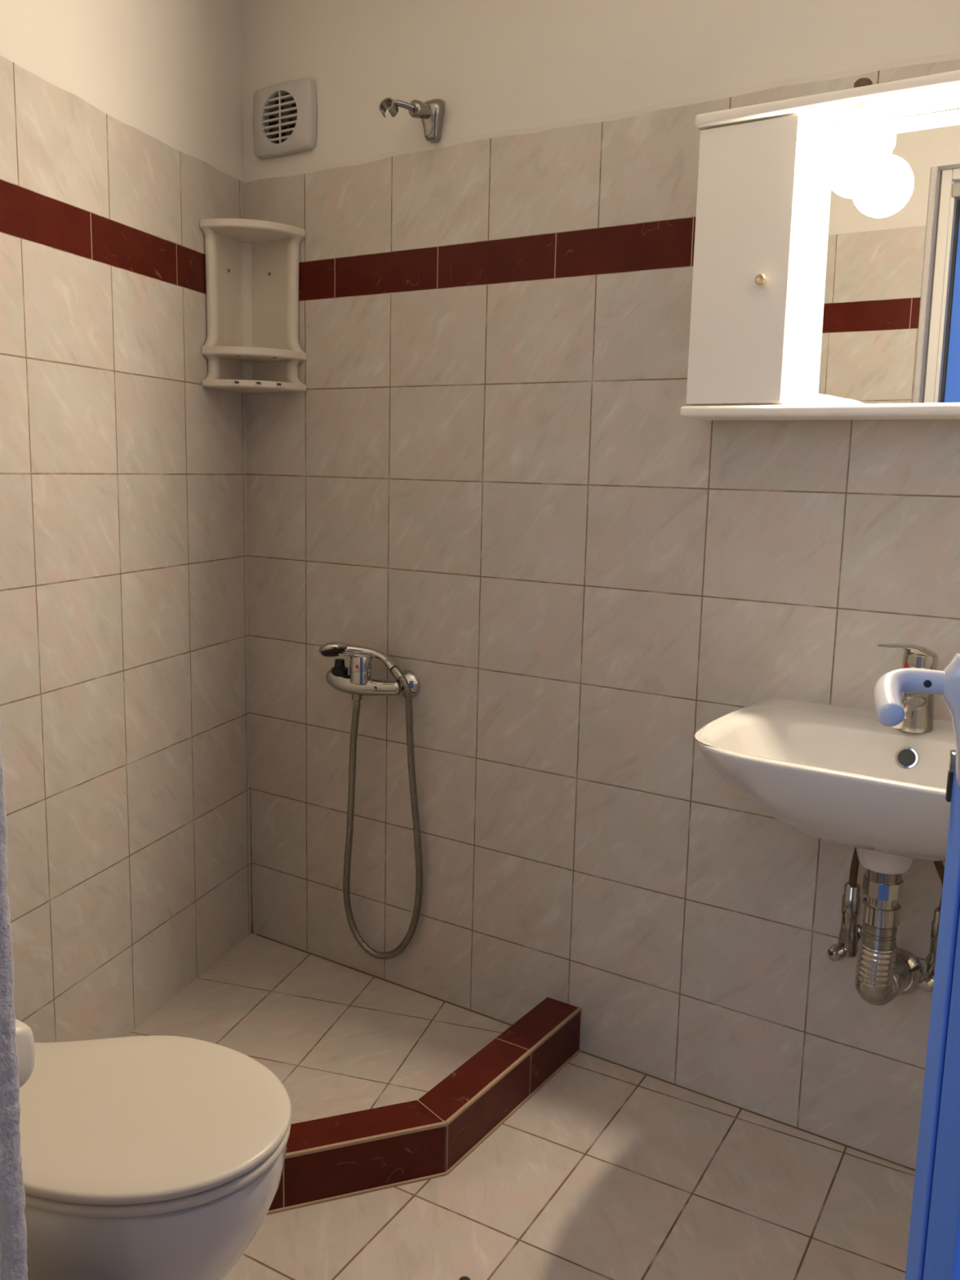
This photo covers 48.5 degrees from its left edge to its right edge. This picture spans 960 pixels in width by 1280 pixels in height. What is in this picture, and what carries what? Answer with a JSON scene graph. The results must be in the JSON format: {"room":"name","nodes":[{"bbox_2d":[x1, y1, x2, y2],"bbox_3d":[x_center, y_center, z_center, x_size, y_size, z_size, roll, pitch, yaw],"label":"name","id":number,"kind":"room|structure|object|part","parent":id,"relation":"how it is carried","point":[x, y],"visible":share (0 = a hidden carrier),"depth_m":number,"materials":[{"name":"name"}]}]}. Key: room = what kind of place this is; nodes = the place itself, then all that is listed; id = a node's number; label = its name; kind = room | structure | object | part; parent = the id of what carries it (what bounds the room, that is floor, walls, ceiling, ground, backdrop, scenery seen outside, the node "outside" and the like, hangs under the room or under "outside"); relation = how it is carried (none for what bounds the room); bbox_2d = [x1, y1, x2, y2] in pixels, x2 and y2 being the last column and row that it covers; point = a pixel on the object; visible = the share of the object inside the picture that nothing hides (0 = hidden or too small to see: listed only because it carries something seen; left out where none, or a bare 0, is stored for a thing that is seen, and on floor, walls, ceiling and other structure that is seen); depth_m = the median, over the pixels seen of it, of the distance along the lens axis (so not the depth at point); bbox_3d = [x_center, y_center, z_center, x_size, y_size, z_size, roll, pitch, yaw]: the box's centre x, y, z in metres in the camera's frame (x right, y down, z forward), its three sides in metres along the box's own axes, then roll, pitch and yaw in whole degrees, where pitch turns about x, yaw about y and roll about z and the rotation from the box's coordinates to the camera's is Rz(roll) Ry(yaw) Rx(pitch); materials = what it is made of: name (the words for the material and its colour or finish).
{"room":"bathroom","nodes":[
{"label":"bathroom","id":0,"kind":"room"},
{"bbox_2d":[0,0,251,1042],"bbox_3d":[-0.871,-0.255,1.862,0.121,2.420,1.646,4,10,17],"label":"wall","id":1,"kind":"structure","parent":0,"point":[125,710],"depth_m":2.14,"materials":[{"name":"tile"}]},
{"bbox_2d":[249,786,253,933],"bbox_3d":[-0.595,0.575,2.770,0.008,0.400,0.008,7,11,33],"label":"trim","id":2,"kind":"structure","parent":1,"relation":"attached to","point":[251,929],"depth_m":2.78,"materials":[{"name":"tile"}]},
{"bbox_2d":[200,217,306,392],"bbox_3d":[-0.533,-0.755,2.424,0.199,0.360,0.191,7,11,33],"label":"corner shelf","id":3,"kind":"object","parent":1,"relation":"attached to","point":[251,344],"visible":1,"depth_m":2.46,"materials":[{"name":"white plastic"}]},
{"bbox_3d":[-0.586,-0.795,2.444,0.020,0.256,0.179,4,10,17],"label":"panel","id":4,"kind":"part","parent":3,"relation":"part of","materials":[{"name":"white plastic"}]},
{"bbox_3d":[-0.589,-0.625,2.474,0.020,0.056,0.174,4,10,17],"label":"panel","id":5,"kind":"part","parent":3,"relation":"part of","materials":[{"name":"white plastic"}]},
{"bbox_3d":[-0.483,-0.629,2.512,0.174,0.056,0.020,7,11,33],"label":"panel","id":6,"kind":"part","parent":3,"relation":"part of","materials":[{"name":"white plastic"}]},
{"bbox_3d":[-0.477,-0.798,2.483,0.179,0.256,0.020,7,11,33],"label":"panel","id":7,"kind":"part","parent":3,"relation":"part of","materials":[{"name":"white plastic"}]},
{"bbox_2d":[125,933,915,1279],"bbox_3d":[-0.082,1.018,1.550,2.680,0.063,1.663,7,11,33],"label":"floor","id":8,"kind":"structure","parent":0,"point":[609,1171],"depth_m":1.88,"materials":[{"name":"tile"}]},
{"bbox_2d":[18,1035,291,1279],"bbox_3d":[-0.610,0.783,1.428,0.759,0.421,0.338,4,10,17],"label":"toilet","id":9,"kind":"object","parent":8,"relation":"on","point":[157,1157],"visible":0.89,"depth_m":1.26,"materials":[{"name":"white ceramic"}]},
{"bbox_3d":[-0.461,0.592,1.359,0.456,0.014,0.342,7,11,33],"label":"lid","id":10,"kind":"part","parent":9,"relation":"part of","materials":[{"name":"beige plastic"}]},
{"bbox_3d":[-0.531,0.802,1.422,0.583,0.389,0.359,7,11,33],"label":"bowl","id":11,"kind":"part","parent":9,"relation":"part of","materials":[{"name":"white ceramic"}]},
{"bbox_3d":[-0.462,0.608,1.362,0.455,0.014,0.340,7,11,33],"label":"seat","id":12,"kind":"part","parent":9,"relation":"part of","materials":[{"name":"beige plastic"}]},
{"bbox_2d":[266,996,581,1215],"bbox_3d":[-0.301,0.870,1.949,1.203,0.100,0.354,-2,10,-22],"label":"shower curb","id":13,"kind":"object","parent":8,"relation":"on","point":[350,1154],"visible":0.49,"depth_m":1.87,"materials":[{"name":"tile"}]},
{"bbox_3d":[-0.284,0.889,1.823,0.447,0.096,0.083,-2,10,-20],"label":"curb leg","id":14,"kind":"part","parent":13,"relation":"part of","materials":[{"name":"red tile"}]},
{"bbox_3d":[0.043,0.854,2.089,0.083,0.096,0.494,7,11,33],"label":"curb leg","id":15,"kind":"part","parent":13,"relation":"part of","materials":[{"name":"red tile"}]},
{"bbox_2d":[458,1275,470,1279],"bbox_3d":[-0.034,0.972,1.578,0.040,0.028,0.068,7,11,33],"label":"door stop","id":16,"kind":"object","parent":8,"relation":"on","point":[464,1277],"visible":1,"depth_m":1.59,"materials":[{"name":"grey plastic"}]},
{"bbox_2d":[241,0,959,1168],"bbox_3d":[0.451,-0.251,2.028,2.620,2.420,0.121,7,11,33],"label":"wall","id":17,"kind":"structure","parent":0,"point":[487,477],"depth_m":2.14,"materials":[{"name":"tile"}]},
{"bbox_2d":[252,77,316,159],"bbox_3d":[-0.444,-1.175,2.402,0.182,0.151,0.026,7,11,33],"label":"fan","id":18,"kind":"object","parent":17,"relation":"attached to","point":[284,116],"visible":1,"depth_m":2.39,"materials":[{"name":"white plastic"}]},
{"bbox_2d":[262,91,297,142],"bbox_3d":[-0.449,-1.174,2.396,0.111,0.109,0.008,7,11,33],"label":"grille","id":19,"kind":"object","parent":18,"relation":"attached to","point":[279,108],"depth_m":2.40,"materials":[{"name":"plastic"}]},
{"bbox_2d":[325,651,420,700],"bbox_3d":[-0.260,0.079,2.398,0.216,0.114,0.134,7,11,33],"label":"shower mixer","id":20,"kind":"object","parent":17,"relation":"attached to","point":[356,680],"visible":0.98,"depth_m":2.37,"materials":[{"name":"silver metal"}]},
{"bbox_3d":[-0.274,0.036,2.367,0.051,0.021,0.078,7,11,33],"label":"lever","id":21,"kind":"part","parent":20,"relation":"part of","materials":[{"name":"silver metal"}]},
{"bbox_2d":[319,641,404,680],"bbox_3d":[-0.263,0.044,2.392,0.200,0.080,0.064,3,9,8],"label":"shower","id":22,"kind":"object","parent":20,"relation":"on","point":[331,649],"visible":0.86,"depth_m":2.38,"materials":[{"name":"silver metal"}]},
{"bbox_3d":[-0.329,0.027,2.397,0.056,0.029,0.057,7,11,33],"label":"spray plate","id":23,"kind":"part","parent":22,"relation":"part of","materials":[{"name":"black plastic"}]},
{"bbox_3d":[-0.249,0.039,2.396,0.144,0.060,0.049,4,9,14],"label":"handle","id":24,"kind":"part","parent":22,"relation":"part of","materials":[{"name":"silver metal"}]},
{"bbox_2d":[342,675,422,959],"bbox_3d":[-0.235,0.416,2.453,0.216,0.705,0.070,7,11,30],"label":"shower hose","id":25,"kind":"object","parent":20,"relation":"hanging from","point":[346,881],"visible":1,"depth_m":2.45,"materials":[{"name":"metal"}]},
{"bbox_2d":[378,97,444,142],"bbox_3d":[-0.138,-1.063,2.157,0.136,0.080,0.052,-5,11,-33],"label":"bracket","id":26,"kind":"object","parent":17,"relation":"attached to","point":[431,112],"visible":1,"depth_m":2.16,"materials":[{"name":"silver metal"}]},
{"bbox_3d":[-0.153,-1.074,2.142,0.042,0.017,0.015,-2,10,-18],"label":"arm","id":27,"kind":"part","parent":26,"relation":"part of","materials":[{"name":"silver metal"}]},
{"bbox_2d":[256,933,915,1171],"bbox_3d":[0.399,0.900,2.156,2.360,0.006,0.004,7,11,33],"label":"trim","id":28,"kind":"structure","parent":17,"relation":"attached to","point":[336,962],"depth_m":2.21,"materials":[{"name":"tile"}]},
{"bbox_2d":[680,70,959,420],"bbox_3d":[0.651,-0.603,1.688,0.641,0.498,0.137,7,11,33],"label":"upper cabinet","id":29,"kind":"object","parent":17,"relation":"attached to","point":[807,278],"visible":1,"depth_m":1.75,"materials":[{"name":"white laminate"}]},
{"bbox_3d":[0.436,-0.622,1.775,0.166,0.448,0.014,7,11,33],"label":"door","id":30,"kind":"part","parent":29,"relation":"part of","materials":[{"name":"white laminate"}]},
{"bbox_3d":[0.460,-0.590,1.744,0.018,0.018,0.017,7,11,33],"label":"knob","id":31,"kind":"part","parent":29,"relation":"part of","materials":[{"name":"gold metal"}]},
{"bbox_2d":[680,402,959,420],"bbox_3d":[0.648,-0.370,1.729,0.641,0.019,0.128,7,11,33],"label":"shelf","id":32,"kind":"object","parent":29,"relation":"attached to","point":[699,411],"depth_m":1.74,"materials":[{"name":"white laminate"}]},
{"bbox_2d":[800,392,854,404],"bbox_3d":[0.576,-0.396,1.758,0.086,0.022,0.064,7,11,33],"label":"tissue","id":33,"kind":"object","parent":29,"relation":"on","point":[814,398],"visible":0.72,"depth_m":1.74,"materials":[{"name":"white paper"}]},
{"bbox_2d":[844,77,872,182],"bbox_3d":[0.591,-0.781,1.661,0.100,0.173,0.100,7,11,33],"label":"globe lamp","id":34,"kind":"object","parent":29,"relation":"hanging from","point":[856,166],"visible":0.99,"depth_m":1.65,"materials":[{"name":"white glass"}]},
{"bbox_3d":[0.590,-0.742,1.668,0.038,0.046,0.038,7,11,33],"label":"burner","id":35,"kind":"part","parent":34,"relation":"part of","materials":[{"name":"white glass"}]},
{"bbox_3d":[0.591,-0.788,1.660,0.025,0.040,0.025,7,11,33],"label":"stem","id":36,"kind":"part","parent":34,"relation":"part of","materials":[{"name":"white laminate"}]},
{"bbox_2d":[848,102,872,125],"bbox_3d":[0.592,-0.817,1.655,0.033,0.026,0.033,7,11,33],"label":"socket","id":37,"kind":"object","parent":34,"relation":"attached to","point":[860,113],"depth_m":1.64,"materials":[{"name":"white plastic"}]},
{"bbox_2d":[800,108,959,404],"bbox_3d":[0.749,-0.600,1.687,0.454,0.452,0.012,7,11,33],"label":"mirror","id":38,"kind":"object","parent":29,"relation":"on","point":[881,313],"depth_m":1.74,"materials":[{"name":"clear glass"}]},
{"bbox_2d":[694,697,955,874],"bbox_3d":[0.630,0.257,1.643,0.566,0.200,0.440,7,11,33],"label":"basin","id":39,"kind":"object","parent":17,"relation":"attached to","point":[839,775],"visible":0.98,"depth_m":1.60,"materials":[{"name":"white ceramic"}]},
{"bbox_2d":[854,868,924,1005],"bbox_3d":[0.678,0.493,1.767,0.084,0.298,0.241,7,11,33],"label":"trap","id":40,"kind":"object","parent":39,"relation":"attached to","point":[884,971],"visible":1,"depth_m":1.67,"materials":[{"name":"silver metal"}]},
{"bbox_2d":[876,643,937,733],"bbox_3d":[0.680,0.076,1.701,0.058,0.152,0.155,10,12,43],"label":"faucet","id":41,"kind":"object","parent":39,"relation":"on","point":[918,708],"visible":0.65,"depth_m":1.71,"materials":[{"name":"silver metal"}]},
{"bbox_3d":[0.678,0.032,1.696,0.153,0.063,0.053,-7,12,-41],"label":"lever","id":42,"kind":"part","parent":41,"relation":"part of","materials":[{"name":"silver metal"}]},
{"bbox_3d":[0.684,0.109,1.700,0.042,0.048,0.104,7,11,33],"label":"spout","id":43,"kind":"part","parent":41,"relation":"part of","materials":[{"name":"silver metal"}]},
{"bbox_2d":[826,848,862,961],"bbox_3d":[0.657,0.419,1.859,0.064,0.297,0.091,7,11,33],"label":"angle valve","id":44,"kind":"object","parent":17,"relation":"attached to","point":[850,934],"visible":0.79,"depth_m":1.86,"materials":[{"name":"silver metal"}]},
{"bbox_3d":[0.628,0.547,1.866,0.037,0.030,0.030,-3,10,-24],"label":"knob","id":45,"kind":"part","parent":44,"relation":"part of","materials":[{"name":"silver metal"}]},
{"bbox_2d":[918,861,944,992],"bbox_3d":[0.771,0.443,1.789,0.051,0.297,0.097,10,12,43],"label":"angle valve","id":46,"kind":"object","parent":17,"relation":"attached to","point":[926,982],"visible":0.46,"depth_m":1.78,"materials":[{"name":"silver metal"}]},
{"bbox_3d":[0.752,0.573,1.784,0.031,0.030,0.039,7,11,33],"label":"knob","id":47,"kind":"part","parent":46,"relation":"part of","materials":[{"name":"silver metal"}]},
{"bbox_3d":[-0.229,-0.033,0.578,2.096,2.420,0.150,7,11,33],"label":"wall","id":48,"kind":"structure","parent":0,"visible":0},
{"bbox_2d":[0,1230,3,1279],"bbox_3d":[-0.395,0.101,0.695,0.020,2.050,0.128,7,11,33],"label":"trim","id":49,"kind":"structure","parent":48,"relation":"attached to","point":[1,1260],"depth_m":0.80,"materials":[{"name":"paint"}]},
{"bbox_2d":[0,713,27,1279],"bbox_3d":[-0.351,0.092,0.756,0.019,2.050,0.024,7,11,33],"label":"towel","id":50,"kind":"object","parent":48,"relation":"attached to","point":[13,1228],"depth_m":0.79,"materials":[{"name":"fabric"}]},
{"bbox_2d":[15,1018,35,1087],"bbox_3d":[-0.489,0.380,0.972,0.122,0.068,0.114,7,11,33],"label":"paper holder","id":51,"kind":"object","parent":48,"relation":"attached to","point":[24,1042],"visible":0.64,"depth_m":0.97,"materials":[{"name":"white plastic"}]},
{"bbox_2d":[873,653,959,1279],"bbox_3d":[0.328,0.126,0.688,0.123,1.973,0.686,4,10,17],"label":"door","id":52,"kind":"structure","parent":48,"relation":"in","point":[936,1187],"depth_m":0.94,"materials":[{"name":"blue paint"}]},
{"bbox_3d":[0.369,0.048,0.932,0.103,0.040,0.050,-6,12,-38],"label":"lever","id":53,"kind":"part","parent":52,"relation":"part of","materials":[{"name":"white ceramic"}]},
{"bbox_3d":[0.329,0.137,0.621,0.004,1.973,0.559,4,10,17],"label":"panel","id":54,"kind":"part","parent":52,"relation":"part of","materials":[{"name":"blue paint"}]},
{"bbox_3d":[0.421,0.051,0.942,0.022,0.160,0.036,4,10,17],"label":"handle plate","id":55,"kind":"part","parent":52,"relation":"part of","materials":[{"name":"white ceramic"}]},
{"bbox_2d":[951,1202,959,1279],"bbox_3d":[-0.074,0.135,0.474,0.752,2.028,0.107,7,11,33],"label":"door frame","id":56,"kind":"structure","parent":48,"relation":"attached to","point":[956,1267],"depth_m":0.28,"materials":[{"name":"blue paint"}]}
]}

